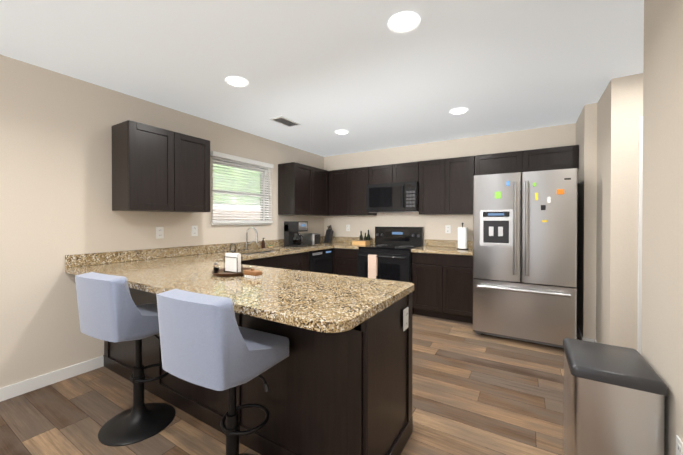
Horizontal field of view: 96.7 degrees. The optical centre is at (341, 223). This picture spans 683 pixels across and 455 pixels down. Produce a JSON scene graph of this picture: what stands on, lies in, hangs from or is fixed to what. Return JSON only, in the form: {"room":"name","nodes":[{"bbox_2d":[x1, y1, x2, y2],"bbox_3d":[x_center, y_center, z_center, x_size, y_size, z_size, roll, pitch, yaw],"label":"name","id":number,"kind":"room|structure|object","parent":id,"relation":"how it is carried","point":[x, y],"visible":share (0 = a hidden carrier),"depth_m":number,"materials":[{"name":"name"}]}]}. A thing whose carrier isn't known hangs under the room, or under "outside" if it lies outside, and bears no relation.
{"room":"kitchen","nodes":[
{"label":"kitchen","id":0,"kind":"room"},
{"bbox_2d":[0,54,323,387],"bbox_3d":[-2.106,0.028,2.850,0.140,2.480,6.600,0,0,31],"label":"wall","id":1,"kind":"structure","parent":0,"point":[55,168],"depth_m":2.47,"materials":[{"name":"paint"}]},
{"bbox_2d":[0,356,103,401],"bbox_3d":[-2.930,1.232,1.364,0.014,0.095,3.130,0,0,31],"label":"baseboard","id":2,"kind":"structure","parent":1,"relation":"attached to","point":[26,386],"depth_m":2.39,"materials":[{"name":"white wood"}]},
{"bbox_2d":[156,227,163,238],"bbox_3d":[-1.860,0.096,3.110,0.008,0.118,0.075,0,0,31],"label":"electrical outlet","id":3,"kind":"object","parent":1,"relation":"attached to","point":[159,232],"visible":1,"depth_m":3.10,"materials":[{"name":"white plastic"}]},
{"bbox_2d":[112,120,209,212],"bbox_3d":[-1.740,-0.500,2.998,0.322,0.765,0.780,0,0,31],"label":"upper cabinet","id":4,"kind":"object","parent":1,"relation":"attached to","point":[155,169],"visible":1,"depth_m":2.79,"materials":[{"name":"brown wood"}]},
{"bbox_2d":[191,226,197,235],"bbox_3d":[-1.661,0.084,3.434,0.008,0.118,0.075,0,0,31],"label":"electrical outlet","id":5,"kind":"object","parent":1,"relation":"attached to","point":[194,230],"visible":1,"depth_m":3.43,"materials":[{"name":"white plastic"}]},
{"bbox_2d":[65,236,324,267],"bbox_3d":[-1.279,0.298,4.045,0.023,0.101,3.698,0,0,31],"label":"backsplash","id":6,"kind":"structure","parent":1,"relation":"attached to","point":[76,260],"depth_m":3.05,"materials":[{"name":"beige stone"}]},
{"bbox_2d":[211,223,270,224],"bbox_3d":[-1.323,0.010,4.047,0.097,0.022,0.980,0,0,31],"label":"window sill","id":7,"kind":"structure","parent":1,"relation":"attached to","point":[243,224],"depth_m":4.00,"materials":[{"name":"white paint"}]},
{"bbox_2d":[210,151,273,223],"bbox_3d":[-1.329,-0.428,4.048,0.183,0.855,0.998,0,0,31],"label":"window blinds","id":8,"kind":"object","parent":1,"relation":"attached to","point":[241,192],"visible":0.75,"depth_m":4.02,"materials":[{"name":"white plastic"}]},
{"bbox_2d":[278,162,329,215],"bbox_3d":[-0.504,-0.515,5.018,0.322,0.765,1.218,0,0,31],"label":"upper cabinet","id":9,"kind":"object","parent":1,"relation":"attached to","point":[303,189],"visible":0.98,"depth_m":4.59,"materials":[{"name":"brown wood"}]},
{"bbox_2d":[0,314,578,454],"bbox_3d":[0.197,1.329,1.450,5.540,0.100,6.840,0,0,31],"label":"floor","id":10,"kind":"structure","parent":0,"point":[473,393],"depth_m":2.10,"materials":[{"name":"brown wood"}]},
{"bbox_2d":[75,272,174,446],"bbox_3d":[-1.310,0.786,1.910,0.430,0.978,0.473,0,0,26],"label":"bar stool","id":11,"kind":"object","parent":10,"relation":"on","point":[109,310],"visible":0.94,"depth_m":1.76,"materials":[{"name":"grey fabric"}]},
{"bbox_2d":[103,288,146,387],"bbox_3d":[-1.654,0.834,2.791,0.695,0.868,0.579,0,0,31],"label":"base cabinet","id":12,"kind":"object","parent":10,"relation":"on","point":[118,356],"depth_m":2.49,"materials":[{"name":"brown wood"}]},
{"bbox_2d":[147,292,182,407],"bbox_3d":[-1.172,0.836,2.496,0.545,0.868,0.579,0,0,31],"label":"base cabinet","id":13,"kind":"object","parent":10,"relation":"on","point":[170,386],"depth_m":2.22,"materials":[{"name":"brown wood"}]},
{"bbox_2d":[183,380,227,431],"bbox_3d":[-0.780,0.838,2.255,0.604,0.868,0.579,0,0,31],"label":"base cabinet","id":14,"kind":"object","parent":10,"relation":"on","point":[208,405],"depth_m":1.94,"materials":[{"name":"brown wood"}]},
{"bbox_2d":[156,289,288,454],"bbox_3d":[-0.543,0.790,1.441,0.430,0.978,0.473,0,0,28],"label":"bar stool","id":15,"kind":"object","parent":10,"relation":"on","point":[206,341],"visible":1,"depth_m":1.24,"materials":[{"name":"grey fabric"}]},
{"bbox_2d":[241,259,256,265],"bbox_3d":[-1.392,0.830,3.303,0.608,0.868,0.565,0,0,31],"label":"base cabinet","id":16,"kind":"object","parent":10,"relation":"on","point":[252,261],"depth_m":3.35,"materials":[{"name":"brown wood"}]},
{"bbox_2d":[235,312,290,454],"bbox_3d":[-0.366,0.840,2.002,0.594,0.868,0.579,0,0,31],"label":"base cabinet","id":17,"kind":"object","parent":10,"relation":"on","point":[274,438],"depth_m":1.65,"materials":[{"name":"brown wood"}]},
{"bbox_2d":[257,253,300,270],"bbox_3d":[-1.054,0.826,3.855,0.608,0.868,0.956,0,0,31],"label":"base cabinet","id":18,"kind":"object","parent":10,"relation":"on","point":[297,261],"depth_m":3.81,"materials":[{"name":"brown wood"}]},
{"bbox_2d":[301,252,308,270],"bbox_3d":[-0.772,0.823,4.317,0.608,0.868,0.240,0,0,31],"label":"base cabinet","id":19,"kind":"object","parent":10,"relation":"on","point":[304,255],"depth_m":4.17,"materials":[{"name":"brown wood"}]},
{"bbox_2d":[308,248,332,273],"bbox_3d":[-0.545,0.822,4.672,0.623,0.866,0.598,0,0,31],"label":"dishwasher","id":20,"kind":"object","parent":10,"relation":"on","point":[320,261],"visible":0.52,"depth_m":4.50,"materials":[{"name":"black plastic"}]},
{"bbox_2d":[333,248,358,276],"bbox_3d":[-0.032,0.817,5.082,1.071,0.869,0.633,0,0,31],"label":"base cabinet","id":21,"kind":"object","parent":10,"relation":"on","point":[345,261],"visible":0.27,"depth_m":4.68,"materials":[{"name":"brown wood"}]},
{"bbox_2d":[65,242,336,274],"bbox_3d":[-1.007,0.456,3.879,0.660,0.210,3.698,0,0,31],"label":"countertop","id":22,"kind":"structure","parent":21,"relation":"on","point":[256,253],"depth_m":3.17,"materials":[{"name":"beige stone"}]},
{"bbox_2d":[233,227,257,250],"bbox_3d":[-1.208,0.196,3.909,0.238,0.307,0.328,0,0,31],"label":"chrome faucet","id":23,"kind":"object","parent":22,"relation":"on","point":[247,243],"visible":1,"depth_m":3.98,"materials":[{"name":"silver metal"}]},
{"bbox_2d":[261,238,264,247],"bbox_3d":[-1.096,0.276,4.250,0.056,0.143,0.051,0,0,31],"label":"soap bottle","id":24,"kind":"object","parent":22,"relation":"on","point":[263,244],"visible":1,"depth_m":4.24,"materials":[{"name":"brown"}]},
{"bbox_2d":[284,221,307,246],"bbox_3d":[-0.680,0.157,4.552,0.277,0.375,0.230,0,0,31],"label":"coffee maker","id":25,"kind":"object","parent":22,"relation":"on","point":[292,234],"visible":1,"depth_m":4.49,"materials":[{"name":"black plastic"}]},
{"bbox_2d":[301,233,319,245],"bbox_3d":[-0.485,0.250,4.802,0.310,0.186,0.180,0,0,31],"label":"toaster","id":26,"kind":"object","parent":22,"relation":"on","point":[311,239],"visible":0.85,"depth_m":4.72,"materials":[{"name":"silver metal"}]},
{"bbox_2d":[324,225,333,242],"bbox_3d":[-0.223,0.183,5.316,0.100,0.313,0.168,0,0,31],"label":"knife block","id":27,"kind":"object","parent":22,"relation":"on","point":[328,236],"visible":1,"depth_m":5.29,"materials":[{"name":"black plastic"}]},
{"bbox_2d":[337,242,370,248],"bbox_3d":[0.249,0.363,4.906,0.411,0.040,0.634,0,0,31],"label":"countertop","id":28,"kind":"structure","parent":21,"relation":"on","point":[339,244],"depth_m":4.73,"materials":[{"name":"beige stone"}]},
{"bbox_2d":[352,230,369,244],"bbox_3d":[0.343,0.225,4.920,0.240,0.235,0.285,0,0,31],"label":"utensil caddy","id":29,"kind":"object","parent":28,"relation":"on","point":[365,241],"visible":0.96,"depth_m":4.90,"materials":[{"name":"brown wood"}]},
{"bbox_2d":[291,292,412,454],"bbox_3d":[0.032,0.842,1.759,0.567,0.868,0.579,0,0,31],"label":"base cabinet","id":30,"kind":"object","parent":10,"relation":"on","point":[348,392],"depth_m":1.48,"materials":[{"name":"brown wood"}]},
{"bbox_2d":[105,258,413,332],"bbox_3d":[-0.616,0.385,1.995,1.973,0.040,0.892,0,0,31],"label":"countertop","id":31,"kind":"structure","parent":30,"relation":"on","point":[324,302],"depth_m":1.66,"materials":[{"name":"beige stone"}]},
{"bbox_2d":[211,243,254,276],"bbox_3d":[-0.784,0.254,2.195,0.300,0.218,0.300,0,0,31],"label":"tray","id":32,"kind":"object","parent":31,"relation":"on","point":[232,265],"visible":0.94,"depth_m":2.17,"materials":[{"name":"brown wood"}]},
{"bbox_2d":[243,268,261,278],"bbox_3d":[-0.600,0.334,2.048,0.130,0.058,0.060,0,0,31],"label":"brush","id":33,"kind":"object","parent":31,"relation":"on","point":[252,273],"visible":1,"depth_m":2.02,"materials":[{"name":"wood"}]},
{"bbox_2d":[403,307,408,330],"bbox_3d":[0.370,0.546,1.738,0.008,0.118,0.075,0,0,31],"label":"electrical outlet","id":34,"kind":"object","parent":30,"relation":"attached to","point":[405,317],"visible":0.98,"depth_m":1.73,"materials":[{"name":"white plastic"}]},
{"bbox_2d":[358,227,423,314],"bbox_3d":[0.731,0.656,4.532,0.796,1.200,0.737,0,0,31],"label":"range","id":35,"kind":"object","parent":10,"relation":"on","point":[391,247],"visible":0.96,"depth_m":4.39,"materials":[{"name":"black metal"}]},
{"bbox_2d":[368,254,376,278],"bbox_3d":[0.440,0.631,4.292,0.130,0.374,0.040,0,0,31],"label":"towel","id":36,"kind":"object","parent":35,"relation":"hanging from","point":[372,266],"visible":0.79,"depth_m":4.28,"materials":[{"name":"beige fabric"}]},
{"bbox_2d":[412,252,472,323],"bbox_3d":[1.462,0.824,4.184,0.807,0.869,0.607,0,0,31],"label":"base cabinet","id":37,"kind":"object","parent":10,"relation":"on","point":[443,286],"visible":0.79,"depth_m":3.93,"materials":[{"name":"brown wood"}]},
{"bbox_2d":[411,246,472,254],"bbox_3d":[1.455,0.368,4.168,0.807,0.040,0.633,0,0,31],"label":"countertop","id":38,"kind":"structure","parent":37,"relation":"on","point":[425,249],"depth_m":4.00,"materials":[{"name":"beige stone"}]},
{"bbox_2d":[457,223,468,249],"bbox_3d":[1.637,0.169,4.101,0.150,0.358,0.150,0,0,31],"label":"paper towel holder","id":39,"kind":"object","parent":38,"relation":"on","point":[462,238],"visible":1,"depth_m":4.05,"materials":[{"name":"white paper"}]},
{"bbox_2d":[473,168,577,347],"bbox_3d":[2.083,0.361,3.510,0.930,1.805,1.006,0,0,31],"label":"refrigerator","id":40,"kind":"object","parent":10,"relation":"on","point":[524,256],"visible":0.94,"depth_m":3.10,"materials":[{"name":"silver metal"}]},
{"bbox_2d":[563,338,667,454],"bbox_3d":[1.254,0.956,1.431,0.310,0.645,0.455,0,0,31],"label":"trash can","id":41,"kind":"object","parent":10,"relation":"on","point":[614,400],"visible":1,"depth_m":1.31,"materials":[{"name":"silver metal"}]},
{"bbox_2d":[0,0,643,156],"bbox_3d":[0.197,-1.251,1.431,5.540,0.100,6.840,0,0,31],"label":"ceiling","id":42,"kind":"structure","parent":0,"point":[321,72],"depth_m":2.22,"materials":[{"name":"paint"}]},
{"bbox_2d":[225,76,248,86],"bbox_3d":[-0.889,-1.204,2.589,0.190,0.008,0.190,0,0,31],"label":"recessed light","id":43,"kind":"object","parent":42,"relation":"in","point":[234,81],"visible":1,"depth_m":2.58,"materials":[{"name":"white plastic"}]},
{"bbox_2d":[270,116,300,126],"bbox_3d":[-0.665,-1.211,3.624,0.180,0.010,0.340,0,0,31],"label":"ceiling vent","id":44,"kind":"object","parent":42,"relation":"in","point":[282,120],"visible":0.96,"depth_m":3.60,"materials":[{"name":"white metal"}]},
{"bbox_2d":[335,130,348,134],"bbox_3d":[0.004,-1.215,4.047,0.190,0.008,0.190,0,0,31],"label":"recessed light","id":45,"kind":"object","parent":42,"relation":"in","point":[341,132],"visible":0.96,"depth_m":4.04,"materials":[{"name":"white plastic"}]},
{"bbox_2d":[388,11,419,32],"bbox_3d":[0.373,-1.198,1.816,0.190,0.008,0.190,0,0,31],"label":"recessed light","id":46,"kind":"object","parent":42,"relation":"in","point":[404,22],"visible":1,"depth_m":1.81,"materials":[{"name":"white plastic"}]},
{"bbox_2d":[450,108,467,114],"bbox_3d":[1.266,-1.209,3.275,0.190,0.008,0.190,0,0,31],"label":"recessed light","id":47,"kind":"object","parent":42,"relation":"in","point":[456,111],"visible":1,"depth_m":3.27,"materials":[{"name":"white plastic"}]},
{"bbox_2d":[324,123,575,240],"bbox_3d":[1.290,0.014,4.711,3.990,2.480,0.120,0,0,31],"label":"wall","id":48,"kind":"structure","parent":0,"point":[531,139],"depth_m":4.57,"materials":[{"name":"paint"}]},
{"bbox_2d":[329,167,376,215],"bbox_3d":[0.188,-0.516,5.120,0.745,0.765,0.322,0,0,31],"label":"upper cabinet","id":49,"kind":"object","parent":48,"relation":"attached to","point":[347,192],"visible":0.92,"depth_m":4.98,"materials":[{"name":"brown wood"}]},
{"bbox_2d":[332,236,374,243],"bbox_3d":[0.141,0.288,5.332,1.041,0.101,0.020,0,0,31],"label":"backsplash","id":50,"kind":"structure","parent":48,"relation":"attached to","point":[335,239],"depth_m":5.34,"materials":[{"name":"beige stone"}]},
{"bbox_2d":[369,162,418,183],"bbox_3d":[0.849,-0.752,4.714,0.796,0.288,0.322,0,0,31],"label":"upper cabinet","id":51,"kind":"object","parent":48,"relation":"attached to","point":[397,173],"visible":0.83,"depth_m":4.56,"materials":[{"name":"brown wood"}]},
{"bbox_2d":[366,181,418,212],"bbox_3d":[0.818,-0.387,4.665,0.796,0.433,0.443,0,0,31],"label":"microwave","id":52,"kind":"object","parent":51,"relation":"attached to","point":[398,197],"visible":0.96,"depth_m":4.49,"materials":[{"name":"black metal"}]},
{"bbox_2d":[419,156,474,214],"bbox_3d":[1.508,-0.510,4.312,0.741,0.765,0.322,0,0,31],"label":"upper cabinet","id":53,"kind":"object","parent":48,"relation":"attached to","point":[445,186],"visible":0.96,"depth_m":4.16,"materials":[{"name":"brown wood"}]},
{"bbox_2d":[445,225,450,232],"bbox_3d":[1.567,0.086,4.466,0.075,0.118,0.008,0,0,31],"label":"electrical outlet","id":54,"kind":"object","parent":48,"relation":"attached to","point":[447,228],"visible":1,"depth_m":4.46,"materials":[{"name":"white plastic"}]},
{"bbox_2d":[424,239,472,247],"bbox_3d":[1.615,0.295,4.430,0.807,0.101,0.020,0,0,31],"label":"backsplash","id":55,"kind":"structure","parent":48,"relation":"attached to","point":[427,242],"depth_m":4.48,"materials":[{"name":"beige stone"}]},
{"bbox_2d":[475,145,578,174],"bbox_3d":[2.291,-0.754,3.832,1.086,0.270,0.322,0,0,31],"label":"upper cabinet","id":56,"kind":"object","parent":48,"relation":"attached to","point":[556,158],"visible":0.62,"depth_m":3.66,"materials":[{"name":"brown wood"}]},
{"bbox_2d":[576,103,596,338],"bbox_3d":[2.723,0.024,3.365,0.140,2.480,0.680,0,0,31],"label":"wall","id":57,"kind":"structure","parent":0,"point":[586,131],"depth_m":3.10,"materials":[{"name":"paint"}]},
{"bbox_2d":[577,326,585,340],"bbox_3d":[2.652,1.217,3.397,0.024,0.095,0.674,0,0,31],"label":"baseboard","id":58,"kind":"structure","parent":57,"relation":"attached to","point":[579,335],"depth_m":3.25,"materials":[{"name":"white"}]},
{"bbox_2d":[596,75,633,347],"bbox_3d":[2.474,0.029,2.767,0.140,2.480,0.600,0,0,31],"label":"wall jog","id":59,"kind":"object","parent":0,"point":[614,234],"visible":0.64,"depth_m":2.53,"materials":[{"name":"paint"}]},
{"bbox_2d":[632,73,642,349],"bbox_3d":[3.027,0.033,2.148,1.450,2.480,0.120,0,0,31],"label":"wall","id":60,"kind":"structure","parent":0,"point":[638,95],"depth_m":2.46,"materials":[{"name":"paint"}]},
{"bbox_2d":[637,116,642,353],"bbox_3d":[2.825,0.208,2.192,1.000,2.130,0.018,0,0,31],"label":"door frame","id":61,"kind":"structure","parent":60,"relation":"attached to","point":[640,200],"depth_m":2.44,"materials":[{"name":"white"}]},
{"bbox_2d":[641,0,682,454],"bbox_3d":[0.509,0.051,-0.233,0.120,2.480,4.070,0,0,31],"label":"wall","id":62,"kind":"structure","parent":0,"point":[662,286],"depth_m":1.28,"materials":[{"name":"paint"}]},
{"bbox_2d":[676,435,682,454],"bbox_3d":[1.266,0.871,1.133,0.008,0.118,0.075,0,0,31],"label":"electrical outlet","id":63,"kind":"object","parent":62,"relation":"attached to","point":[679,446],"visible":1,"depth_m":1.14,"materials":[{"name":"white plastic"}]}
]}

